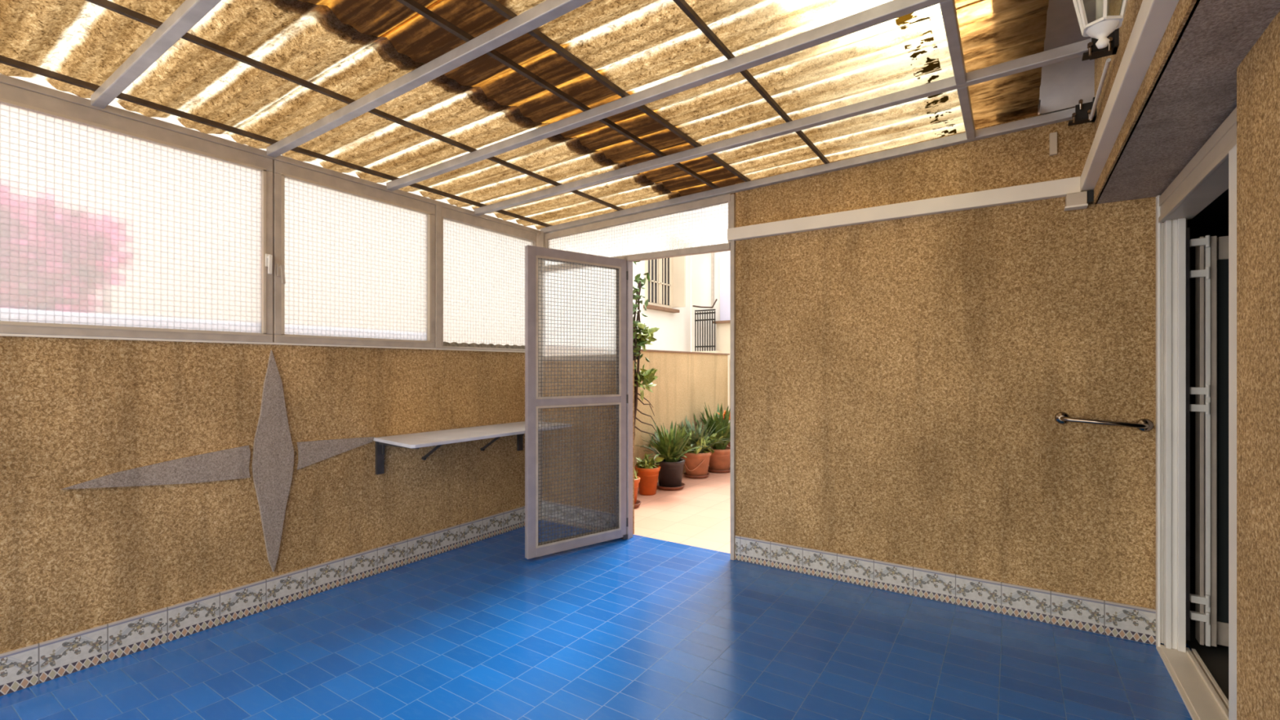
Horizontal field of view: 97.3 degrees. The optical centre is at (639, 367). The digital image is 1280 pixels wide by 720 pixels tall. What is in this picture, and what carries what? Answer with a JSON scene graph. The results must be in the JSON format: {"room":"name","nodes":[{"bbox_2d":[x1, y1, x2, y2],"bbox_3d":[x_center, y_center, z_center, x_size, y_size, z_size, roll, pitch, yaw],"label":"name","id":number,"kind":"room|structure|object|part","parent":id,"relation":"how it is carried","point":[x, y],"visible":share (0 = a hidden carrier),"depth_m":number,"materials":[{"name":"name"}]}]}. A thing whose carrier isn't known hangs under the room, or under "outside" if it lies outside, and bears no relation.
{"room":"sunroom","nodes":[
{"label":"sunroom","id":0,"kind":"room"},
{"bbox_2d":[0,335,524,653],"bbox_3d":[-1.796,0.553,3.177,0.162,1.353,3.434,0,0,34],"label":"wall","id":1,"kind":"structure","parent":0,"point":[73,411],"depth_m":2.64,"materials":[{"name":"paint"}]},
{"bbox_2d":[61,350,374,572],"bbox_3d":[-1.942,0.477,2.796,0.015,1.138,1.322,0,0,34],"label":"relief","id":2,"kind":"object","parent":1,"relation":"attached to","point":[273,457],"visible":1,"depth_m":2.86,"materials":[{"name":"grey stone"}]},
{"bbox_2d":[0,506,524,696],"bbox_3d":[-1.732,1.151,3.119,0.012,0.157,3.410,0,0,34],"label":"baseboard","id":3,"kind":"structure","parent":1,"relation":"attached to","point":[25,667],"depth_m":2.69,"materials":[{"name":"tile"}]},
{"bbox_2d":[0,333,524,352],"bbox_3d":[-1.754,-0.126,3.104,0.042,0.010,3.360,0,0,34],"label":"trim","id":4,"kind":"structure","parent":1,"relation":"attached to","point":[1,334],"depth_m":2.68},
{"bbox_2d":[0,73,540,342],"bbox_3d":[-1.950,-0.614,2.784,0.105,0.969,4.209,0,0,34],"label":"window","id":5,"kind":"structure","parent":1,"relation":"in","point":[112,225],"depth_m":2.43,"materials":[{"name":"white glass"}]},
{"bbox_2d":[90,0,221,108],"bbox_3d":[-0.812,-1.147,1.379,3.433,0.142,0.042,0,0,34],"label":"rafter","id":6,"kind":"object","parent":5,"relation":"on","point":[189,12],"visible":1,"depth_m":1.94,"materials":[{"name":"grey metal"}]},
{"bbox_3d":[-1.871,-0.525,2.845,0.040,0.104,0.025,0,0,34],"label":"handle","id":7,"kind":"part","parent":5,"relation":"part of","materials":[{"name":"white metal"}]},
{"bbox_2d":[266,0,592,157],"bbox_3d":[-0.452,-1.147,1.923,3.433,0.142,0.042,0,0,34],"label":"rafter","id":8,"kind":"object","parent":5,"relation":"on","point":[547,11],"visible":1,"depth_m":2.11,"materials":[{"name":"grey metal"}]},
{"bbox_2d":[0,55,551,226],"bbox_3d":[-1.876,-1.130,2.757,0.025,0.020,4.246,0,0,34],"label":"batten","id":9,"kind":"object","parent":8,"relation":"on","point":[6,60],"visible":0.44,"depth_m":2.62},
{"bbox_2d":[0,0,386,133],"bbox_3d":[-1.795,-1.176,1.983,1.359,0.076,1.094,0,0,34],"label":"sheet","id":10,"kind":"object","parent":9,"relation":"on","point":[83,40],"visible":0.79,"depth_m":2.06,"materials":[{"name":"beige plastic"}]},
{"bbox_2d":[297,0,437,36],"bbox_3d":[-0.428,-1.234,1.077,2.106,0.100,1.094,0,0,34],"label":"sheet","id":11,"kind":"object","parent":10,"relation":"on","point":[376,18],"visible":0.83,"depth_m":1.90,"materials":[{"name":"brown plastic"}]},
{"bbox_2d":[224,37,577,191],"bbox_3d":[-1.201,-1.173,2.880,1.359,0.078,1.094,0,0,34],"label":"sheet","id":12,"kind":"object","parent":9,"relation":"on","point":[465,115],"visible":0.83,"depth_m":2.69,"materials":[{"name":"plastic"}]},
{"bbox_2d":[379,0,985,137],"bbox_3d":[0.166,-1.231,1.974,2.106,0.099,1.094,0,0,34],"label":"sheet","id":13,"kind":"object","parent":12,"relation":"on","point":[637,46],"visible":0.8,"depth_m":2.10,"materials":[{"name":"beige plastic"}]},
{"bbox_2d":[418,137,681,231],"bbox_3d":[-0.529,-1.176,3.894,1.359,0.077,1.374,0,0,34],"label":"sheet","id":14,"kind":"object","parent":9,"relation":"on","point":[567,162],"visible":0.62,"depth_m":3.66,"materials":[{"name":"beige plastic"}]},
{"bbox_2d":[572,0,1048,200],"bbox_3d":[0.838,-1.235,2.988,2.106,0.099,1.374,0,0,34],"label":"sheet","id":15,"kind":"object","parent":14,"relation":"on","point":[993,32],"visible":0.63,"depth_m":2.65,"materials":[{"name":"plastic"}]},
{"bbox_2d":[84,0,624,210],"bbox_3d":[-1.294,-1.151,2.372,0.018,0.020,4.246,0,0,34],"label":"batten","id":16,"kind":"object","parent":8,"relation":"on","point":[108,5],"visible":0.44,"depth_m":2.26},
{"bbox_2d":[396,0,719,189],"bbox_3d":[-0.652,-1.174,1.946,0.020,0.020,4.246,0,0,34],"label":"batten","id":17,"kind":"object","parent":8,"relation":"on","point":[413,5],"visible":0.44,"depth_m":2.28,"materials":[{"name":"metal"}]},
{"bbox_2d":[480,0,751,182],"bbox_3d":[-0.474,-1.181,1.828,0.020,0.020,4.246,0,0,34],"label":"batten","id":18,"kind":"object","parent":8,"relation":"on","point":[495,5],"visible":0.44,"depth_m":2.27,"materials":[{"name":"metal"}]},
{"bbox_2d":[386,0,947,191],"bbox_3d":[-0.091,-1.147,2.468,3.433,0.142,0.042,0,0,34],"label":"rafter","id":19,"kind":"object","parent":5,"relation":"on","point":[893,9],"visible":1,"depth_m":2.24,"materials":[{"name":"grey metal"}]},
{"bbox_2d":[474,38,1091,215],"bbox_3d":[0.276,-1.147,3.022,3.433,0.142,0.042,0,0,34],"label":"rafter","id":20,"kind":"object","parent":5,"relation":"on","point":[1074,50],"visible":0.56,"depth_m":2.62,"materials":[{"name":"grey metal"}]},
{"bbox_2d":[672,0,829,164],"bbox_3d":[-0.059,-1.196,1.553,0.017,0.020,4.246,0,0,34],"label":"batten","id":21,"kind":"object","parent":20,"relation":"on","point":[686,8],"visible":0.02,"depth_m":2.27,"materials":[{"name":"metal"}]},
{"bbox_2d":[939,0,966,84],"bbox_3d":[1.144,-1.184,2.049,0.037,0.042,0.624,0,0,34],"label":"tube","id":22,"kind":"object","parent":20,"relation":"attached to","point":[948,8],"visible":1,"depth_m":2.00,"materials":[{"name":"grey metal"}]},
{"bbox_2d":[540,107,1075,233],"bbox_3d":[0.643,-1.147,3.576,3.433,0.142,0.042,0,0,34],"label":"rafter","id":23,"kind":"object","parent":5,"relation":"on","point":[1063,115],"visible":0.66,"depth_m":3.23,"materials":[{"name":"grey metal"}]},
{"bbox_2d":[956,86,975,139],"bbox_3d":[1.511,-1.184,2.602,0.037,0.042,0.624,0,0,34],"label":"tube","id":24,"kind":"object","parent":23,"relation":"attached to","point":[963,93],"visible":0.76,"depth_m":2.56,"materials":[{"name":"grey metal"}]},
{"bbox_2d":[272,160,435,348],"bbox_3d":[-1.609,-0.598,3.289,0.093,0.938,0.963,0,0,34],"label":"window","id":25,"kind":"structure","parent":1,"relation":"in","point":[353,264],"depth_m":3.23,"materials":[{"name":"white glass"}]},
{"bbox_3d":[-1.841,-0.483,2.890,0.040,0.104,0.025,0,0,34],"label":"handle","id":26,"kind":"part","parent":25,"relation":"part of","materials":[{"name":"grey paint"}]},
{"bbox_2d":[435,204,441,348],"bbox_3d":[-1.347,-0.598,3.721,0.064,0.938,0.043,0,0,34],"label":"trim","id":27,"kind":"structure","parent":1,"relation":"on","point":[437,208],"depth_m":3.69,"materials":[{"name":"grey paint"}]},
{"bbox_2d":[373,421,524,474],"bbox_3d":[-1.049,0.523,3.720,0.483,0.220,1.352,0,0,34],"label":"wall shelf","id":28,"kind":"object","parent":1,"relation":"attached to","point":[412,441],"visible":0.84,"depth_m":3.45,"materials":[{"name":"grey metal"}]},
{"bbox_2d":[441,207,537,351],"bbox_3d":[-1.087,-0.598,4.114,0.050,0.938,0.898,0,0,34],"label":"window","id":29,"kind":"structure","parent":1,"relation":"in","point":[483,260],"depth_m":4.04,"materials":[{"name":"white glass"}]},
{"bbox_2d":[536,231,546,247],"bbox_3d":[-0.783,0.071,4.535,0.080,2.319,0.074,0,0,34],"label":"trim","id":30,"kind":"structure","parent":1,"relation":"attached to","point":[540,242],"depth_m":4.50,"materials":[{"name":"grey paint"}]},
{"bbox_2d":[0,526,1228,719],"bbox_3d":[1.395,1.279,1.548,7.257,0.098,6.088,0,0,34],"label":"floor","id":31,"kind":"structure","parent":0,"point":[637,627],"depth_m":2.40,"materials":[{"name":"blue tile"}]},
{"bbox_2d":[625,256,632,539],"bbox_3d":[-0.084,0.212,4.080,0.039,2.036,0.062,0,0,34],"label":"trim","id":32,"kind":"structure","parent":31,"relation":"on","point":[628,264],"depth_m":4.06,"materials":[{"name":"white metal"}]},
{"bbox_2d":[524,244,627,559],"bbox_3d":[-0.408,0.224,3.819,0.797,2.002,0.049,0,0,-38],"label":"door","id":33,"kind":"structure","parent":32,"relation":"attached to","point":[576,397],"depth_m":3.77,"materials":[{"name":"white metal"}]},
{"bbox_3d":[-0.412,-0.260,3.816,0.669,0.918,0.005,0,0,-38],"label":"pane","id":34,"kind":"part","parent":33,"relation":"part of","materials":[{"name":"glass"}]},
{"bbox_3d":[-0.412,0.698,3.816,0.669,0.904,0.005,0,0,-38],"label":"pane","id":35,"kind":"part","parent":33,"relation":"part of","materials":[{"name":"clear glass"}]},
{"bbox_2d":[632,360,634,534],"bbox_3d":[-0.417,0.587,4.362,0.828,1.285,0.106,0,0,34],"label":"pane","id":36,"kind":"object","parent":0,"point":[633,361],"visible":0.14,"depth_m":4.16,"materials":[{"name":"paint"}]},
{"bbox_2d":[634,351,728,482],"bbox_3d":[0.107,0.558,6.128,0.197,1.466,3.589,0,0,34],"label":"wall","id":37,"kind":"structure","parent":0,"point":[684,382],"depth_m":6.46,"materials":[{"name":"beige paint"}]},
{"bbox_2d":[640,349,729,355],"bbox_3d":[0.116,-0.183,6.159,0.252,0.017,3.577,0,0,34],"label":"trim","id":38,"kind":"structure","parent":37,"relation":"on","point":[649,350],"depth_m":6.53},
{"bbox_2d":[633,465,730,553],"bbox_3d":[1.808,1.288,5.088,3.838,0.106,3.592,0,0,34],"label":"floor","id":39,"kind":"structure","parent":0,"point":[697,514],"depth_m":4.74,"materials":[{"name":"tile"}]},
{"bbox_2d":[634,499,641,507],"bbox_3d":[-0.111,1.213,5.032,0.246,0.033,0.246,0,0,34],"label":"saucer","id":40,"kind":"object","parent":39,"relation":"on","point":[638,502],"visible":0.17,"depth_m":4.98,"materials":[{"name":"brown ceramic"}]},
{"bbox_2d":[634,469,640,504],"bbox_3d":[-0.108,1.045,5.035,0.231,0.349,0.244,0,0,34],"label":"potted plant","id":41,"kind":"object","parent":40,"relation":"on","point":[637,479],"visible":0.23,"depth_m":4.99,"materials":[{"name":"green plant"}]},
{"bbox_2d":[632,261,659,439],"bbox_3d":[-0.035,0.081,5.444,0.374,2.306,0.664,0,0,45],"label":"climbing shrub","id":42,"kind":"object","parent":39,"relation":"on","point":[639,340],"visible":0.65,"depth_m":5.43,"materials":[{"name":"green plant"}]},
{"bbox_2d":[634,453,664,495],"bbox_3d":[0.072,1.024,5.524,0.269,0.412,0.265,0,0,34],"label":"potted plant","id":43,"kind":"object","parent":39,"relation":"on","point":[646,469],"visible":1,"depth_m":5.45,"materials":[{"name":"green plant"}]},
{"bbox_3d":[0.075,1.098,5.528,0.256,0.264,0.256,0,0,34],"label":"pot","id":44,"kind":"part","parent":43,"relation":"part of","materials":[{"name":"orange ceramic"}]},
{"bbox_2d":[657,482,685,490],"bbox_3d":[0.310,1.213,5.800,0.315,0.033,0.315,0,0,34],"label":"saucer","id":45,"kind":"object","parent":39,"relation":"on","point":[682,486],"visible":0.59,"depth_m":5.68,"materials":[{"name":"brown ceramic"}]},
{"bbox_2d":[639,419,710,487],"bbox_3d":[0.296,0.880,5.748,0.814,0.678,0.684,0,0,-32],"label":"potted plant","id":46,"kind":"object","parent":45,"relation":"on","point":[668,446],"visible":0.98,"depth_m":5.69,"materials":[{"name":"green plant"}]},
{"bbox_3d":[0.310,1.081,5.800,0.315,0.277,0.315,0,0,34],"label":"pot","id":47,"kind":"part","parent":46,"relation":"part of","materials":[{"name":"black plastic"}]},
{"bbox_2d":[684,471,709,478],"bbox_3d":[0.643,1.213,6.391,0.295,0.033,0.295,0,0,34],"label":"saucer","id":48,"kind":"object","parent":39,"relation":"on","point":[708,473],"visible":0.56,"depth_m":6.28,"materials":[{"name":"brown ceramic"}]},
{"bbox_2d":[675,416,730,475],"bbox_3d":[0.713,0.883,6.311,0.592,0.671,0.742,0,0,34],"label":"potted plant","id":49,"kind":"object","parent":39,"relation":"on","point":[697,462],"visible":0.86,"depth_m":6.28,"materials":[{"name":"green plant"}]},
{"bbox_3d":[0.643,1.081,6.391,0.347,0.277,0.347,0,0,34],"label":"pot","id":50,"kind":"part","parent":49,"relation":"part of","materials":[{"name":"ceramic"}]},
{"bbox_2d":[707,466,730,472],"bbox_3d":[0.952,1.213,6.747,0.332,0.033,0.332,0,0,34],"label":"saucer","id":51,"kind":"object","parent":39,"relation":"on","point":[708,469],"visible":0.5,"depth_m":6.61,"materials":[{"name":"brown ceramic"}]},
{"bbox_2d":[693,402,730,470],"bbox_3d":[0.954,0.812,6.719,0.738,0.813,0.796,0,0,-5],"label":"potted plant","id":52,"kind":"object","parent":51,"relation":"on","point":[720,460],"visible":0.71,"depth_m":6.62,"materials":[{"name":"green plant"}]},
{"bbox_3d":[0.952,1.087,6.747,0.335,0.264,0.335,0,0,34],"label":"pot","id":53,"kind":"part","parent":52,"relation":"part of","materials":[{"name":"ceramic"}]},
{"bbox_3d":[1.019,0.556,6.637,0.270,0.116,0.215,0,0,34],"label":"flower","id":54,"kind":"part","parent":52,"relation":"part of","materials":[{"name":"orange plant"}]},
{"bbox_2d":[728,359,730,441],"bbox_3d":[2.837,0.584,6.619,3.813,1.414,0.148,0,0,34],"label":"wall","id":55,"kind":"structure","parent":0,"point":[729,359],"depth_m":7.61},
{"bbox_2d":[735,56,1155,608],"bbox_3d":[1.500,-0.123,3.130,2.016,2.706,0.165,0,0,34],"label":"wall","id":56,"kind":"structure","parent":0,"point":[901,384],"depth_m":2.92,"materials":[{"name":"paint"}]},
{"bbox_2d":[545,194,730,257],"bbox_3d":[-0.081,-0.960,4.070,1.605,0.315,0.037,0,0,34],"label":"window","id":57,"kind":"structure","parent":56,"relation":"in","point":[705,222],"depth_m":3.95,"materials":[{"name":"white glass"}]},
{"bbox_2d":[612,243,730,262],"bbox_3d":[-0.081,-0.790,4.070,1.604,0.060,0.049,0,0,34],"label":"trim","id":58,"kind":"structure","parent":56,"relation":"attached to","point":[724,246],"depth_m":3.82,"materials":[{"name":"grey paint"}]},
{"bbox_2d":[730,194,735,559],"bbox_3d":[0.604,0.058,3.628,0.027,2.343,0.054,0,0,34],"label":"trim","id":59,"kind":"structure","parent":56,"relation":"attached to","point":[732,196],"depth_m":3.60,"materials":[{"name":"grey paint"}]},
{"bbox_2d":[727,176,1080,240],"bbox_3d":[1.314,-0.854,3.128,1.786,0.076,0.044,0,0,34],"label":"beam","id":60,"kind":"structure","parent":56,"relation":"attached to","point":[1055,188],"depth_m":3.00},
{"bbox_2d":[734,535,1155,644],"bbox_3d":[1.451,1.151,3.060,2.020,0.157,0.012,0,0,34],"label":"baseboard","id":61,"kind":"structure","parent":56,"relation":"attached to","point":[1122,620],"depth_m":2.91,"materials":[{"name":"tile"}]},
{"bbox_2d":[1049,132,1057,155],"bbox_3d":[1.981,-1.073,2.699,0.030,0.104,0.022,0,0,34],"label":"stub","id":62,"kind":"object","parent":56,"relation":"attached to","point":[1053,136],"visible":1,"depth_m":2.69,"materials":[{"name":"beige metal"}]},
{"bbox_2d":[1064,190,1093,211],"bbox_3d":[2.048,-0.782,2.629,0.106,0.071,0.065,0,0,34],"label":"junction box","id":63,"kind":"object","parent":56,"relation":"attached to","point":[1079,200],"visible":1,"depth_m":2.61,"materials":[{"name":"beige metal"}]},
{"bbox_2d":[1067,97,1096,125],"bbox_3d":[2.048,-1.182,2.611,0.100,0.101,0.076,0,0,34],"label":"clamp","id":64,"kind":"object","parent":56,"relation":"attached to","point":[1082,111],"visible":0.94,"depth_m":2.59,"materials":[{"name":"metal"}]},
{"bbox_2d":[1054,412,1153,431],"bbox_3d":[2.116,0.247,2.574,0.354,0.076,0.082,0,0,34],"label":"grab bar","id":65,"kind":"object","parent":56,"relation":"attached to","point":[1062,418],"visible":1,"depth_m":2.54,"materials":[{"name":"silver metal"}]},
{"bbox_3d":[2.115,0.247,2.573,0.316,0.038,0.079,0,0,34],"label":"rail","id":66,"kind":"part","parent":65,"relation":"part of","materials":[{"name":"silver metal"}]},
{"bbox_2d":[1037,0,1091,115],"bbox_3d":[1.673,-1.550,0.810,2.042,0.148,4.920,0,0,34],"label":"ceiling slab","id":67,"kind":"structure","parent":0,"point":[1063,28],"depth_m":2.43,"materials":[{"name":"grey paint"}]},
{"bbox_2d":[1094,0,1142,135],"bbox_3d":[1.086,-1.125,0.875,0.214,0.701,4.381,0,0,34],"label":"wall","id":68,"kind":"structure","parent":0,"point":[1133,6],"depth_m":2.12,"materials":[{"name":"paint"}]},
{"bbox_2d":[1088,57,1111,120],"bbox_3d":[1.901,-1.141,2.333,0.015,0.021,0.578,0,0,34],"label":"conduit","id":69,"kind":"object","parent":68,"relation":"attached to","point":[1108,60],"visible":1,"depth_m":2.28,"materials":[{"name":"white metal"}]},
{"bbox_2d":[1072,0,1128,48],"bbox_3d":[1.236,-1.022,1.483,0.209,0.349,0.170,0,0,34],"label":"wall lantern","id":70,"kind":"object","parent":68,"relation":"attached to","point":[1097,19],"visible":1,"depth_m":1.47,"materials":[{"name":"white metal"}]},
{"bbox_3d":[1.224,-1.000,1.491,0.138,0.185,0.159,0,0,34],"label":"lantern glass","id":71,"kind":"part","parent":70,"relation":"part of","materials":[{"name":"white"}]},
{"bbox_2d":[1081,27,1119,61],"bbox_3d":[1.692,-1.194,2.073,0.100,0.101,0.086,0,0,34],"label":"clamp","id":72,"kind":"object","parent":68,"relation":"attached to","point":[1094,52],"visible":0.58,"depth_m":2.06,"materials":[{"name":"metal"}]},
{"bbox_2d":[1080,0,1178,191],"bbox_3d":[0.928,-0.857,0.880,0.054,0.070,4.214,0,0,34],"label":"beam","id":73,"kind":"structure","parent":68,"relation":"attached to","point":[1153,17],"depth_m":1.62,"materials":[{"name":"white metal"}]},
{"bbox_2d":[1093,0,1199,204],"bbox_3d":[0.950,-0.791,0.862,0.014,0.062,4.209,0,0,34],"label":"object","id":74,"kind":"structure","parent":68,"relation":"attached to","point":[1182,11],"depth_m":1.54,"materials":[{"name":"paint"}]},
{"bbox_2d":[1096,0,1279,204],"bbox_3d":[1.137,-0.767,0.739,0.446,0.015,4.209,0,0,34],"label":"ceiling","id":75,"kind":"structure","parent":0,"point":[1196,91],"depth_m":1.59,"materials":[{"name":"grey paint"}]},
{"bbox_2d":[1186,188,1228,557],"bbox_3d":[3.755,0.197,1.458,3.346,2.066,3.628,0,0,34],"label":"wall","id":76,"kind":"structure","parent":0,"point":[1213,220],"depth_m":3.66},
{"bbox_2d":[1236,10,1279,719],"bbox_3d":[0.837,0.233,0.145,0.290,1.995,2.888,0,0,34],"label":"wall","id":77,"kind":"structure","parent":0,"point":[1258,75],"depth_m":1.29,"materials":[{"name":"paint"}]},
{"bbox_2d":[1155,106,1236,719],"bbox_3d":[1.973,0.237,1.918,0.128,1.986,1.319,0,0,34],"label":"door frame","id":78,"kind":"structure","parent":77,"relation":"in","point":[1212,171],"depth_m":2.40,"materials":[{"name":"white metal"}]},
{"bbox_2d":[1186,227,1228,646],"bbox_3d":[2.594,0.289,2.342,0.477,1.808,0.092,0,0,34],"label":"door","id":79,"kind":"structure","parent":78,"relation":"attached to","point":[1211,273],"depth_m":2.42,"materials":[{"name":"grey metal"}]},
{"bbox_3d":[2.656,-0.517,2.338,0.369,0.098,0.031,0,0,34],"label":"rail","id":80,"kind":"part","parent":79,"relation":"part of","materials":[{"name":"white metal"}]},
{"bbox_3d":[2.648,0.314,2.336,0.381,1.562,0.006,0,0,34],"label":"pane","id":81,"kind":"part","parent":79,"relation":"part of","materials":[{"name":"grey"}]},
{"bbox_3d":[2.634,1.144,2.353,0.423,0.098,0.031,0,0,34],"label":"rail","id":82,"kind":"part","parent":79,"relation":"part of","materials":[{"name":"white metal"}]},
{"label":"outside","id":83,"kind":"structure","parent":0,"visible":0},
{"bbox_3d":[-0.692,1.415,3.410,29.520,0.123,34.440,0,0,34],"label":"ground","id":84,"kind":"structure","parent":83,"visible":0},
{"bbox_2d":[0,73,690,351],"bbox_3d":[-2.458,-1.107,7.568,0.824,4.920,12.854,0,0,34],"label":"building","id":85,"kind":"structure","parent":84,"relation":"on","point":[668,291],"depth_m":11.83,"materials":[{"name":"white paint"}]},
{"bbox_3d":[0.372,-2.079,11.706,0.025,1.501,0.886,0,0,34],"label":"pane","id":86,"kind":"part","parent":85,"relation":"part of","materials":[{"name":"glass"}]},
{"bbox_3d":[0.459,-1.224,11.692,0.148,0.062,1.205,0,0,34],"label":"window sill","id":87,"kind":"part","parent":85,"relation":"part of","materials":[{"name":"brown stone"}]},
{"bbox_2d":[672,255,685,307],"bbox_3d":[0.820,-2.097,12.058,0.320,1.587,0.049,0,0,34],"label":"shutter","id":88,"kind":"object","parent":85,"relation":"hanging from","point":[679,262],"depth_m":12.01,"materials":[{"name":"beige wood"}]},
{"bbox_2d":[690,250,730,411],"bbox_3d":[5.301,-1.538,10.225,9.840,5.781,0.713,0,0,34],"label":"building","id":89,"kind":"structure","parent":84,"relation":"on","point":[710,273],"depth_m":12.55,"materials":[{"name":"grey paint"}]},
{"bbox_2d":[692,298,721,353],"bbox_3d":[1.517,-0.890,12.406,0.605,1.190,0.421,0,0,34],"label":"window grille","id":90,"kind":"object","parent":89,"relation":"attached to","point":[707,310],"visible":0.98,"depth_m":12.27,"materials":[{"name":"metal"}]},
{"bbox_3d":[1.416,-1.255,12.268,0.492,0.030,0.030,0,0,34],"label":"rail","id":91,"kind":"part","parent":90,"relation":"part of","materials":[{"name":"metal"}]},
{"bbox_3d":[1.416,-1.193,12.268,0.492,0.030,0.030,0,0,34],"label":"rail","id":92,"kind":"part","parent":90,"relation":"part of","materials":[{"name":"metal"}]},
{"bbox_3d":[1.416,-1.046,12.268,0.492,0.030,0.030,0,0,34],"label":"rail","id":93,"kind":"part","parent":90,"relation":"part of","materials":[{"name":"metal"}]},
{"bbox_3d":[1.416,-0.467,12.268,0.492,0.030,0.030,0,0,34],"label":"rail","id":94,"kind":"part","parent":90,"relation":"part of","materials":[{"name":"metal"}]},
{"bbox_2d":[720,251,730,320],"bbox_3d":[2.382,-1.771,12.011,1.427,1.501,0.123,0,0,34],"label":"shutter","id":95,"kind":"object","parent":89,"relation":"hanging from","point":[725,256],"depth_m":12.28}
]}

